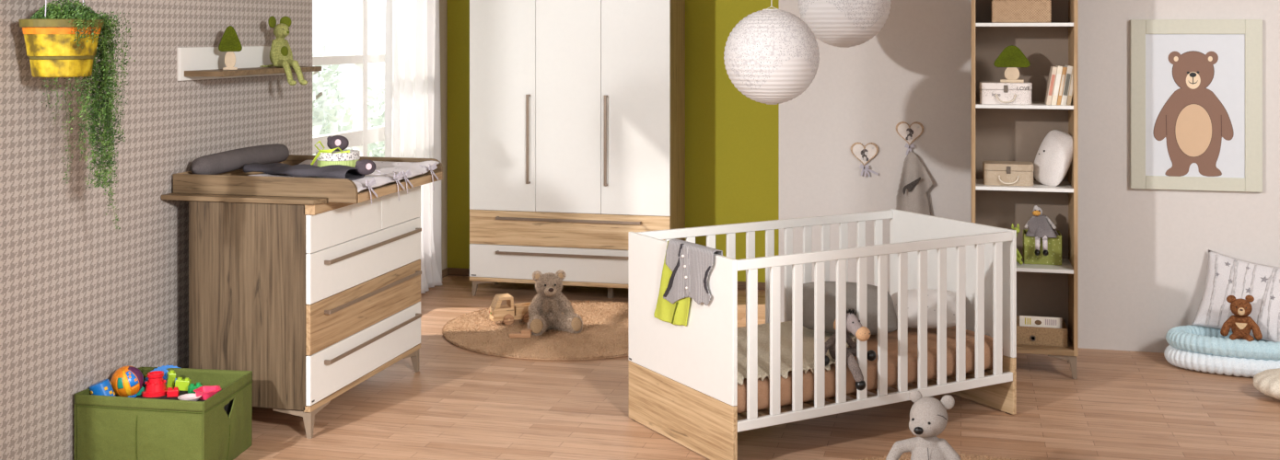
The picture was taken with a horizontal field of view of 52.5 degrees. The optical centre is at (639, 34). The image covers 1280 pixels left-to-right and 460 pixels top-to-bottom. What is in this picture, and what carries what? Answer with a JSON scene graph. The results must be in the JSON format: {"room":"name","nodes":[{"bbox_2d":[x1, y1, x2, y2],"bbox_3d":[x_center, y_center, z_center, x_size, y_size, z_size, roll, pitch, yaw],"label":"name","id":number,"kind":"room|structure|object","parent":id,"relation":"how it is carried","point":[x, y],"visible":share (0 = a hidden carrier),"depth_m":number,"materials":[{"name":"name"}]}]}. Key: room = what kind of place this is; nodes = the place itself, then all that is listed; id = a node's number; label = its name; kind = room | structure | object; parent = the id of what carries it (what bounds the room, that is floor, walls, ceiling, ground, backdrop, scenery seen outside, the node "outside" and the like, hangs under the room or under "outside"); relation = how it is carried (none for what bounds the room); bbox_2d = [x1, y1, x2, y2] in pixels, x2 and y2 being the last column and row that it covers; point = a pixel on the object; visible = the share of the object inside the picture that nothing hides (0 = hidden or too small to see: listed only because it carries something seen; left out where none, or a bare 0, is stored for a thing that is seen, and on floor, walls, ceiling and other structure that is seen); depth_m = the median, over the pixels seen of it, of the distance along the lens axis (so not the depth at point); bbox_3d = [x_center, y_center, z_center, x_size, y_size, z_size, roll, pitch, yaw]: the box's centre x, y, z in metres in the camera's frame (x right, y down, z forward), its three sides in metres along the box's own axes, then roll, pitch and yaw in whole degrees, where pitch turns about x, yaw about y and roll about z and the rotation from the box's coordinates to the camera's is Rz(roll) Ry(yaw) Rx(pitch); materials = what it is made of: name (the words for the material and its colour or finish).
{"room":"children's room","nodes":[
{"label":"children's room","id":0,"kind":"room"},
{"bbox_2d":[0,0,312,459],"bbox_3d":[-2.099,0.150,5.356,0.150,3.000,2.790,0,0,14],"label":"wall","id":1,"kind":"structure","parent":0,"point":[84,299],"depth_m":5.11,"materials":[{"name":"paper"}]},
{"bbox_2d":[176,46,321,81],"bbox_3d":[-1.770,0.129,5.950,0.205,0.142,0.900,0,0,14],"label":"wall shelf","id":2,"kind":"object","parent":1,"relation":"attached to","point":[192,63],"visible":0.76,"depth_m":5.77,"materials":[{"name":"white paint"}]},
{"bbox_2d":[218,25,242,69],"bbox_3d":[-1.814,0.061,5.739,0.101,0.194,0.040,0,0,-18],"label":"ornament","id":3,"kind":"object","parent":2,"relation":"on","point":[229,42],"visible":1,"depth_m":5.73,"materials":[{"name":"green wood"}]},
{"bbox_2d":[259,15,307,85],"bbox_3d":[-1.663,0.077,6.063,0.241,0.323,0.149,0,0,42],"label":"mouse","id":4,"kind":"object","parent":2,"relation":"on","point":[281,55],"visible":1,"depth_m":6.07,"materials":[{"name":"green fabric"}]},
{"bbox_2d":[439,0,447,269],"bbox_3d":[-1.644,0.150,7.881,0.180,3.000,2.410,0,0,14],"label":"wall","id":5,"kind":"structure","parent":0,"point":[443,4],"depth_m":8.83,"materials":[{"name":"paint"}]},
{"bbox_2d":[312,0,384,156],"bbox_3d":[-1.688,0.210,7.640,0.180,2.360,1.780,0,0,14],"label":"window","id":6,"kind":"structure","parent":5,"relation":"in","point":[361,135],"depth_m":7.76,"materials":[{"name":"paint"}]},
{"bbox_2d":[384,0,442,293],"bbox_3d":[-1.414,0.263,8.179,0.121,2.751,0.864,0,0,14],"label":"curtain","id":7,"kind":"object","parent":5,"relation":"hanging from","point":[413,109],"visible":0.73,"depth_m":8.18,"materials":[{"name":"white fabric"}]},
{"bbox_2d":[442,267,448,278],"bbox_3d":[-1.410,1.625,8.478,0.018,0.050,0.782,0,0,14],"label":"baseboard","id":8,"kind":"structure","parent":5,"relation":"attached to","point":[445,273],"depth_m":8.80,"materials":[{"name":"brown wood"}]},
{"bbox_2d":[447,0,779,282],"bbox_3d":[0.553,0.150,8.476,4.200,3.000,0.120,0,0,14],"label":"wall","id":9,"kind":"structure","parent":0,"point":[732,138],"depth_m":8.44,"materials":[{"name":"green paint"}]},
{"bbox_2d":[447,267,765,290],"bbox_3d":[-0.126,1.625,8.572,2.465,0.050,0.018,0,0,14],"label":"baseboard","id":10,"kind":"structure","parent":9,"relation":"attached to","point":[456,272],"depth_m":8.82,"materials":[{"name":"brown wood"}]},
{"bbox_2d":[233,275,1279,459],"bbox_3d":[0.852,1.675,3.858,7.000,0.050,9.100,0,0,14],"label":"floor","id":11,"kind":"structure","parent":0,"point":[460,404],"depth_m":5.57,"materials":[{"name":"brown wood"}]},
{"bbox_2d":[74,366,252,459],"bbox_3d":[-1.817,1.502,5.027,0.547,0.297,0.464,0,0,14],"label":"storage basket","id":12,"kind":"object","parent":11,"relation":"on","point":[106,427],"visible":0.86,"depth_m":4.83,"materials":[{"name":"green fabric"}]},
{"bbox_2d":[136,386,233,416],"bbox_3d":[-1.815,1.528,5.027,0.470,0.220,0.406,0,0,14],"label":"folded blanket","id":13,"kind":"object","parent":12,"relation":"on","point":[227,408],"visible":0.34,"depth_m":5.05,"materials":[{"name":"fabric"}]},
{"bbox_2d":[89,379,116,396],"bbox_3d":[-2.058,1.373,4.962,0.096,0.099,0.079,0,0,-1],"label":"cylinder","id":14,"kind":"object","parent":13,"relation":"on","point":[103,388],"visible":0.71,"depth_m":4.93,"materials":[{"name":"blue plastic"}]},
{"bbox_2d":[110,365,143,397],"bbox_3d":[-2.003,1.358,5.064,0.121,0.120,0.121,0,0,-2],"label":"ball","id":15,"kind":"object","parent":13,"relation":"on","point":[126,381],"visible":0.95,"depth_m":5.02,"materials":[{"name":"orange plastic"}]},
{"bbox_2d":[136,386,144,395],"bbox_3d":[-1.968,1.397,5.089,0.034,0.041,0.034,0,0,44],"label":"brick","id":16,"kind":"object","parent":13,"relation":"on","point":[139,393],"visible":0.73,"depth_m":5.08,"materials":[{"name":"teal plastic"}]},
{"bbox_2d":[141,371,168,397],"bbox_3d":[-1.908,1.377,5.106,0.104,0.082,0.104,0,0,-20],"label":"castle","id":17,"kind":"object","parent":13,"relation":"on","point":[156,384],"visible":1,"depth_m":5.08,"materials":[{"name":"red plastic"}]},
{"bbox_2d":[143,365,180,385],"bbox_3d":[-1.916,1.381,5.242,0.170,0.079,0.048,0,0,-25],"label":"disc","id":18,"kind":"object","parent":13,"relation":"on","point":[163,368],"visible":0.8,"depth_m":5.24,"materials":[{"name":"blue plastic"}]},
{"bbox_2d":[165,370,175,389],"bbox_3d":[-1.875,1.381,5.179,0.038,0.073,0.036,0,0,-29],"label":"brick","id":19,"kind":"object","parent":13,"relation":"on","point":[171,376],"visible":0.9,"depth_m":5.17,"materials":[{"name":"plastic"}]},
{"bbox_2d":[166,386,179,397],"bbox_3d":[-1.827,1.401,5.072,0.042,0.035,0.030,0,0,-12],"label":"brick","id":20,"kind":"object","parent":13,"relation":"on","point":[175,392],"visible":1,"depth_m":5.06,"materials":[{"name":"red plastic"}]},
{"bbox_2d":[174,377,191,391],"bbox_3d":[-1.817,1.391,5.153,0.058,0.053,0.030,0,0,-4],"label":"brick","id":21,"kind":"object","parent":13,"relation":"on","point":[182,385],"visible":0.86,"depth_m":5.14,"materials":[{"name":"plastic"}]},
{"bbox_2d":[177,394,201,401],"bbox_3d":[-1.741,1.411,5.013,0.088,0.015,0.088,0,0,-29],"label":"plate","id":22,"kind":"object","parent":13,"relation":"on","point":[187,397],"visible":0.85,"depth_m":5.03,"materials":[{"name":"plastic"}]},
{"bbox_2d":[187,383,202,394],"bbox_3d":[-1.756,1.399,5.118,0.050,0.039,0.028,0,0,-39],"label":"brick","id":23,"kind":"object","parent":13,"relation":"on","point":[192,387],"visible":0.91,"depth_m":5.10,"materials":[{"name":"green plastic"}]},
{"bbox_2d":[193,385,221,400],"bbox_3d":[-1.683,1.403,5.062,0.103,0.031,0.106,0,0,12],"label":"toy","id":24,"kind":"object","parent":13,"relation":"on","point":[206,392],"depth_m":5.04,"materials":[{"name":"pink plastic"}]},
{"bbox_2d":[161,186,421,439],"bbox_3d":[-1.514,1.161,5.883,0.726,0.977,1.140,0,0,14],"label":"dresser","id":25,"kind":"object","parent":11,"relation":"on","point":[316,298],"visible":0.8,"depth_m":5.37,"materials":[{"name":"brown wood"}]},
{"bbox_2d":[173,154,442,203],"bbox_3d":[-1.454,0.641,5.822,0.849,0.098,0.915,0,0,14],"label":"changing table top","id":26,"kind":"object","parent":25,"relation":"on","point":[236,182],"visible":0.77,"depth_m":5.41,"materials":[{"name":"brown wood"}]},
{"bbox_2d":[190,143,289,174],"bbox_3d":[-1.800,0.567,5.890,0.100,0.099,0.800,0,0,13],"label":"bolster cushion","id":27,"kind":"object","parent":26,"relation":"on","point":[231,160],"visible":0.94,"depth_m":5.77,"materials":[{"name":"fabric"}]},
{"bbox_2d":[249,160,440,204],"bbox_3d":[-1.379,0.661,5.804,0.734,0.128,0.855,0,0,14],"label":"mat","id":28,"kind":"object","parent":26,"relation":"in","point":[390,171],"visible":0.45,"depth_m":5.77,"materials":[{"name":"fabric"}]},
{"bbox_2d":[242,162,365,180],"bbox_3d":[-1.473,0.595,5.644,0.593,0.064,0.165,0,0,24],"label":"bolster cushion","id":29,"kind":"object","parent":28,"relation":"on","point":[332,171],"visible":0.95,"depth_m":5.58,"materials":[{"name":"grey fabric"}]},
{"bbox_2d":[310,140,360,167],"bbox_3d":[-1.356,0.538,5.772,0.190,0.134,0.237,0,0,14],"label":"basket","id":30,"kind":"object","parent":28,"relation":"on","point":[324,157],"visible":0.78,"depth_m":5.72,"materials":[{"name":"fabric"}]},
{"bbox_2d":[326,135,352,151],"bbox_3d":[-1.341,0.488,5.792,0.111,0.070,0.090,0,0,-13],"label":"hat","id":31,"kind":"object","parent":30,"relation":"on","point":[337,141],"visible":0.91,"depth_m":5.77,"materials":[{"name":"fabric"}]},
{"bbox_2d":[354,159,381,174],"bbox_3d":[-1.169,0.572,5.568,0.106,0.067,0.086,0,0,-32],"label":"hat","id":32,"kind":"object","parent":28,"relation":"on","point":[366,167],"visible":1,"depth_m":5.54,"materials":[{"name":"fabric"}]},
{"bbox_2d":[442,300,628,360],"bbox_3d":[-0.391,1.637,7.236,1.410,0.024,1.408,0,0,14],"label":"round rug","id":33,"kind":"object","parent":11,"relation":"on","point":[604,334],"visible":0.52,"depth_m":6.98,"materials":[{"name":"brown carpet"}]},
{"bbox_2d":[488,293,530,325],"bbox_3d":[-0.717,1.553,7.330,0.260,0.160,0.122,0,0,-22],"label":"toy truck","id":34,"kind":"object","parent":33,"relation":"on","point":[507,313],"visible":0.88,"depth_m":7.28,"materials":[{"name":"brown wood"}]},
{"bbox_2d":[509,332,521,337],"bbox_3d":[-0.666,1.622,6.979,0.076,0.022,0.040,0,0,3],"label":"wooden block","id":35,"kind":"object","parent":33,"relation":"on","point":[511,334],"visible":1,"depth_m":6.96,"materials":[{"name":"brown wood"}]},
{"bbox_2d":[521,329,531,337],"bbox_3d":[-0.612,1.613,6.978,0.052,0.040,0.044,0,0,3],"label":"wooden block","id":36,"kind":"object","parent":33,"relation":"on","point":[525,333],"visible":1,"depth_m":6.96,"materials":[{"name":"brown wood"}]},
{"bbox_2d":[526,270,583,336],"bbox_3d":[-0.475,1.481,7.140,0.318,0.327,0.268,0,0,-10],"label":"teddy bear","id":37,"kind":"object","parent":33,"relation":"on","point":[545,311],"visible":1,"depth_m":7.13},
{"bbox_2d":[469,0,685,298],"bbox_3d":[-0.397,0.610,8.199,1.292,2.080,0.474,0,0,14],"label":"wardrobe","id":38,"kind":"object","parent":11,"relation":"on","point":[577,107],"visible":0.84,"depth_m":8.00,"materials":[{"name":"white wood"}]},
{"bbox_2d":[628,209,1016,459],"bbox_3d":[0.789,1.250,5.586,1.478,0.800,0.800,0,0,-30],"label":"crib","id":39,"kind":"object","parent":11,"relation":"on","point":[683,380],"visible":0.91,"depth_m":5.34,"materials":[{"name":"white paint"}]},
{"bbox_2d":[653,241,690,326],"bbox_3d":[0.152,1.005,5.225,0.043,0.334,0.325,0,0,-30],"label":"trousers","id":40,"kind":"object","parent":39,"relation":"on","point":[677,313],"visible":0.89,"depth_m":5.26,"materials":[{"name":"yellow fabric"}]},
{"bbox_2d":[663,238,722,305],"bbox_3d":[0.205,0.958,5.131,0.063,0.255,0.366,0,0,-30],"label":"vest","id":41,"kind":"object","parent":39,"relation":"hanging from","point":[691,264],"visible":0.98,"depth_m":5.11,"materials":[{"name":"grey fabric"}]},
{"bbox_2d":[736,326,992,414],"bbox_3d":[0.789,1.391,5.586,1.425,0.155,0.740,0,0,-30],"label":"mattress","id":42,"kind":"object","parent":39,"relation":"in","point":[830,377],"visible":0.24,"depth_m":5.34,"materials":[{"name":"fabric"}]},
{"bbox_2d":[737,320,856,385],"bbox_3d":[0.617,1.314,5.447,0.976,0.055,0.670,0,0,-30],"label":"blanket","id":43,"kind":"object","parent":42,"relation":"on","point":[763,330],"visible":0.3,"depth_m":5.31,"materials":[{"name":"beige fabric"}]},
{"bbox_2d":[802,281,897,335],"bbox_3d":[0.898,1.198,5.672,0.442,0.202,0.278,0,0,-2],"label":"pillow","id":44,"kind":"object","parent":43,"relation":"on","point":[830,287],"visible":0.45,"depth_m":5.59,"materials":[{"name":"grey fabric"}]},
{"bbox_2d":[824,308,876,390],"bbox_3d":[0.834,1.253,5.199,0.224,0.314,0.179,0,0,11],"label":"donkey","id":45,"kind":"object","parent":43,"relation":"on","point":[862,333],"visible":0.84,"depth_m":5.15,"materials":[{"name":"grey fabric"}]},
{"bbox_2d":[891,289,955,328],"bbox_3d":[1.274,1.226,5.785,0.342,0.149,0.248,0,0,19],"label":"pillow","id":46,"kind":"object","parent":42,"relation":"on","point":[932,294],"visible":0.52,"depth_m":5.70,"materials":[{"name":"white fabric"}]},
{"bbox_2d":[854,453,1028,459],"bbox_3d":[1.150,1.637,4.320,1.452,0.024,1.448,0,0,14],"label":"round rug","id":47,"kind":"object","parent":11,"relation":"on","point":[963,457],"visible":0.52,"depth_m":4.99,"materials":[{"name":"beige carpet"}]},
{"bbox_2d":[885,390,960,459],"bbox_3d":[0.984,1.443,4.498,0.296,0.372,0.264,0,0,17],"label":"teddy bear","id":48,"kind":"object","parent":47,"relation":"on","point":[928,415],"visible":1,"depth_m":4.52},
{"bbox_2d":[971,0,1078,379],"bbox_3d":[1.891,0.620,6.408,0.491,2.060,0.350,0,0,14],"label":"bookcase","id":49,"kind":"object","parent":11,"relation":"on","point":[999,132],"visible":0.49,"depth_m":6.54,"materials":[{"name":"brown wood"}]},
{"bbox_2d":[979,81,1032,104],"bbox_3d":[1.794,0.290,6.365,0.246,0.104,0.172,0,0,14],"label":"suitcase","id":50,"kind":"object","parent":49,"relation":"on","point":[990,92],"visible":1,"depth_m":6.30,"materials":[{"name":"paper"}]},
{"bbox_2d":[993,45,1030,82],"bbox_3d":[1.827,0.146,6.368,0.172,0.182,0.040,0,0,16],"label":"ornament","id":51,"kind":"object","parent":50,"relation":"on","point":[1011,57],"visible":1,"depth_m":6.35,"materials":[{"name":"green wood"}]},
{"bbox_2d":[982,161,1033,186],"bbox_3d":[1.811,0.687,6.382,0.238,0.105,0.182,0,0,14],"label":"suitcase","id":52,"kind":"object","parent":49,"relation":"on","point":[997,173],"visible":1,"depth_m":6.32,"materials":[{"name":"cardboard"}]},
{"bbox_2d":[1011,223,1023,265],"bbox_3d":[1.825,1.030,6.352,0.081,0.195,0.087,0,0,-4],"label":"toy","id":53,"kind":"object","parent":49,"relation":"on","point":[1018,256],"visible":0.27,"depth_m":6.34,"materials":[{"name":"green fabric"}]},
{"bbox_2d":[989,0,1051,23],"bbox_3d":[1.877,-0.130,6.396,0.290,0.150,0.254,0,0,14],"label":"woven basket","id":54,"kind":"object","parent":49,"relation":"on","point":[1002,11],"visible":0.97,"depth_m":6.28,"materials":[{"name":"beige wicker"}]},
{"bbox_2d":[1016,315,1067,347],"bbox_3d":[1.966,1.466,6.393,0.252,0.088,0.244,0,0,14],"label":"storage box","id":55,"kind":"object","parent":49,"relation":"on","point":[1025,335],"visible":0.69,"depth_m":6.28,"materials":[{"name":"cardboard"}]},
{"bbox_2d":[1019,315,1059,328],"bbox_3d":[1.944,1.440,6.306,0.190,0.128,0.009,0,0,14],"label":"booklet","id":56,"kind":"object","parent":55,"relation":"in","point":[1024,320],"visible":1,"depth_m":6.30,"materials":[{"name":"white paper"}]},
{"bbox_2d":[1024,317,1030,325],"bbox_3d":[1.889,1.400,6.316,0.028,0.032,0.001,0,0,14],"label":"print","id":57,"kind":"object","parent":56,"relation":"attached to","point":[1027,320],"depth_m":6.32},
{"bbox_2d":[1035,320,1041,325],"bbox_3d":[1.936,1.404,6.304,0.032,0.024,0.001,0,0,14],"label":"print","id":58,"kind":"object","parent":56,"relation":"attached to","point":[1037,322],"depth_m":6.30},
{"bbox_2d":[1045,319,1056,325],"bbox_3d":[1.993,1.400,6.290,0.052,0.028,0.001,0,0,14],"label":"print","id":59,"kind":"object","parent":56,"relation":"attached to","point":[1048,322],"depth_m":6.29},
{"bbox_2d":[1023,229,1061,265],"bbox_3d":[1.989,1.055,6.415,0.176,0.145,0.170,0,0,14],"label":"box","id":60,"kind":"object","parent":49,"relation":"on","point":[1054,244],"visible":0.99,"depth_m":6.33,"materials":[{"name":"green fabric"}]},
{"bbox_2d":[1024,205,1058,255],"bbox_3d":[1.961,0.959,6.332,0.142,0.239,0.127,0,0,41],"label":"doll","id":61,"kind":"object","parent":60,"relation":"on","point":[1039,226],"visible":1,"depth_m":6.32,"materials":[{"name":"grey fabric"}]},
{"bbox_2d":[1044,66,1057,104],"bbox_3d":[2.009,0.251,6.343,0.051,0.187,0.161,0,0,14],"label":"picture book","id":62,"kind":"object","parent":49,"relation":"on","point":[1053,70],"visible":1,"depth_m":6.27,"materials":[{"name":"white paper"}]},
{"bbox_2d":[1033,129,1072,186],"bbox_3d":[2.023,0.608,6.340,0.128,0.276,0.230,0,0,-22],"label":"cushion","id":63,"kind":"object","parent":49,"relation":"on","point":[1053,157],"visible":0.97,"depth_m":6.29,"materials":[{"name":"white fabric"}]},
{"bbox_2d":[1050,65,1062,104],"bbox_3d":[2.033,0.249,6.337,0.055,0.192,0.161,0,0,14],"label":"picture book","id":64,"kind":"object","parent":49,"relation":"on","point":[1059,68],"visible":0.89,"depth_m":6.26,"materials":[{"name":"white paper"}]},
{"bbox_2d":[1056,66,1067,104],"bbox_3d":[2.054,0.251,6.332,0.048,0.187,0.161,0,0,14],"label":"picture book","id":65,"kind":"object","parent":49,"relation":"on","point":[1064,72],"visible":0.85,"depth_m":6.25,"materials":[{"name":"paper"}]},
{"bbox_2d":[1060,64,1072,104],"bbox_3d":[2.076,0.248,6.326,0.055,0.194,0.161,0,0,14],"label":"picture book","id":66,"kind":"object","parent":49,"relation":"on","point":[1066,85],"visible":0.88,"depth_m":6.25,"materials":[{"name":"white paper"}]},
{"bbox_2d":[1066,69,1072,104],"bbox_3d":[2.099,0.250,6.321,0.050,0.189,0.161,0,0,14],"label":"picture book","id":67,"kind":"object","parent":49,"relation":"on","point":[1070,91],"visible":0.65,"depth_m":6.25,"materials":[{"name":"beige paper"}]},
{"bbox_2d":[1163,325,1279,377],"bbox_3d":[3.063,1.559,6.360,0.917,0.178,0.449,0,0,14],"label":"nest","id":68,"kind":"object","parent":11,"relation":"on","point":[1204,349],"visible":0.91,"depth_m":6.25,"materials":[{"name":"blue fabric"}]},
{"bbox_2d":[1191,249,1279,342],"bbox_3d":[3.029,1.315,6.445,0.510,0.425,0.173,0,0,37],"label":"pillow","id":69,"kind":"object","parent":68,"relation":"on","point":[1227,275],"visible":0.8,"depth_m":6.45,"materials":[{"name":"white fabric"}]},
{"bbox_2d":[1205,255,1218,325],"bbox_3d":[2.881,1.286,6.525,0.041,0.364,0.030,9,-17,36],"label":"print","id":70,"kind":"object","parent":69,"relation":"attached to","point":[1212,278],"depth_m":6.51},
{"bbox_2d":[1215,259,1235,326],"bbox_3d":[2.928,1.293,6.481,0.032,0.351,0.039,9,-17,36],"label":"print","id":71,"kind":"object","parent":69,"relation":"attached to","point":[1226,287],"depth_m":6.47},
{"bbox_2d":[1227,260,1238,329],"bbox_3d":[2.955,1.295,6.460,0.045,0.347,0.040,9,-17,36],"label":"print","id":72,"kind":"object","parent":69,"relation":"attached to","point":[1233,265],"depth_m":6.47},
{"bbox_2d":[1241,263,1248,299],"bbox_3d":[2.990,1.301,6.431,0.020,0.342,0.043,9,-17,36],"label":"print","id":73,"kind":"object","parent":69,"relation":"attached to","point":[1244,266],"depth_m":6.44},
{"bbox_2d":[1247,265,1256,316],"bbox_3d":[3.024,1.306,6.407,0.040,0.343,0.041,9,-17,36],"label":"print","id":74,"kind":"object","parent":69,"relation":"attached to","point":[1251,269],"depth_m":6.41},
{"bbox_2d":[1256,268,1276,329],"bbox_3d":[3.074,1.313,6.371,0.034,0.347,0.041,9,-17,36],"label":"print","id":75,"kind":"object","parent":69,"relation":"attached to","point":[1266,290],"depth_m":6.36},
{"bbox_2d":[1267,268,1278,339],"bbox_3d":[3.099,1.319,6.354,0.035,0.350,0.039,9,-17,36],"label":"print","id":76,"kind":"object","parent":69,"relation":"attached to","point":[1273,273],"depth_m":6.34},
{"bbox_2d":[1276,312,1279,341],"bbox_3d":[3.149,1.327,6.327,0.037,0.364,0.030,9,-17,36],"label":"print","id":77,"kind":"object","parent":69,"relation":"attached to","point":[1277,313],"depth_m":6.30},
{"bbox_2d":[1220,295,1262,341],"bbox_3d":[2.912,1.378,6.282,0.143,0.221,0.145,0,0,-24],"label":"teddy bear","id":78,"kind":"object","parent":68,"relation":"on","point":[1240,324],"visible":1,"depth_m":6.28},
{"bbox_2d":[1253,368,1279,400],"bbox_3d":[2.952,1.588,5.855,0.340,0.120,0.340,0,0,14],"label":"floor cushion","id":79,"kind":"object","parent":11,"relation":"on","point":[1267,382],"visible":1,"depth_m":5.82,"materials":[{"name":"beige fabric"}]},
{"bbox_2d":[779,0,1279,352],"bbox_3d":[2.916,0.150,6.747,4.381,3.000,0.180,0,0,14],"label":"wall","id":80,"kind":"structure","parent":0,"point":[1143,254],"depth_m":6.80,"materials":[{"name":"white paint"}]},
{"bbox_2d":[850,142,878,176],"bbox_3d":[1.222,0.684,7.053,0.152,0.187,0.038,0,0,14],"label":"hook","id":81,"kind":"object","parent":80,"relation":"attached to","point":[865,154],"visible":1,"depth_m":7.06,"materials":[{"name":"brown wood"}]},
{"bbox_2d":[896,121,923,155],"bbox_3d":[1.455,0.566,6.995,0.150,0.186,0.038,0,0,14],"label":"hook","id":82,"kind":"object","parent":80,"relation":"attached to","point":[911,133],"visible":1,"depth_m":7.00,"materials":[{"name":"brown wood"}]},
{"bbox_2d":[895,151,932,215],"bbox_3d":[1.471,0.839,6.959,0.198,0.417,0.042,0,0,14],"label":"garment","id":83,"kind":"object","parent":82,"relation":"hanging from","point":[914,184],"visible":0.71,"depth_m":6.96,"materials":[{"name":"grey fabric"}]},
{"bbox_2d":[1129,19,1262,192],"bbox_3d":[2.850,0.363,6.653,0.628,0.877,0.031,0,0,14],"label":"framed picture","id":84,"kind":"object","parent":80,"relation":"attached to","point":[1196,85],"visible":1,"depth_m":6.65,"materials":[{"name":"paper"}]},
{"bbox_3d":[0.852,-1.380,3.858,7.000,0.060,9.100,0,0,14],"label":"ceiling","id":85,"kind":"structure","parent":0,"visible":0},
{"bbox_2d":[18,0,135,229],"bbox_3d":[-2.020,-0.319,4.616,0.305,2.063,0.355,0,0,10],"label":"planter","id":86,"kind":"object","parent":85,"relation":"hanging from","point":[60,42],"visible":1,"depth_m":4.58,"materials":[{"name":"plant"}]},
{"bbox_2d":[723,6,819,104],"bbox_3d":[0.574,-0.521,5.657,0.415,1.657,0.415,0,0,11],"label":"paper lantern","id":87,"kind":"object","parent":85,"relation":"hanging from","point":[771,57],"visible":1,"depth_m":5.51,"materials":[{"name":"white paper"}]},
{"bbox_2d":[797,0,891,47],"bbox_3d":[0.999,-0.641,6.346,0.452,1.417,0.452,0,0,-21],"label":"paper lantern","id":88,"kind":"object","parent":85,"relation":"hanging from","point":[836,23],"visible":0.94,"depth_m":6.19,"materials":[{"name":"white paper"}]},
{"label":"outside","id":89,"kind":"structure","parent":0,"visible":0},
{"bbox_3d":[-12.472,2.300,19.571,26.380,0.100,28.000,0,0,14],"label":"lawn","id":90,"kind":"structure","parent":89,"visible":0},
{"bbox_2d":[312,54,346,135],"bbox_3d":[-4.119,1.102,14.118,1.820,2.310,1.840,0,0,14],"label":"tree","id":91,"kind":"object","parent":90,"relation":"on","point":[328,71],"visible":0.02,"depth_m":14.22,"materials":[{"name":"green plant"}]},
{"bbox_2d":[312,28,352,155],"bbox_3d":[-3.467,1.041,11.775,1.766,2.430,1.724,0,0,14],"label":"tree","id":92,"kind":"object","parent":90,"relation":"on","point":[321,111],"visible":0.06,"depth_m":11.71,"materials":[{"name":"green plant"}]},
{"bbox_2d":[344,75,384,157],"bbox_3d":[-2.665,1.330,15.480,1.833,1.857,1.849,0,0,14],"label":"tree","id":93,"kind":"object","parent":90,"relation":"on","point":[376,117],"visible":0.06,"depth_m":15.08,"materials":[{"name":"green plant"}]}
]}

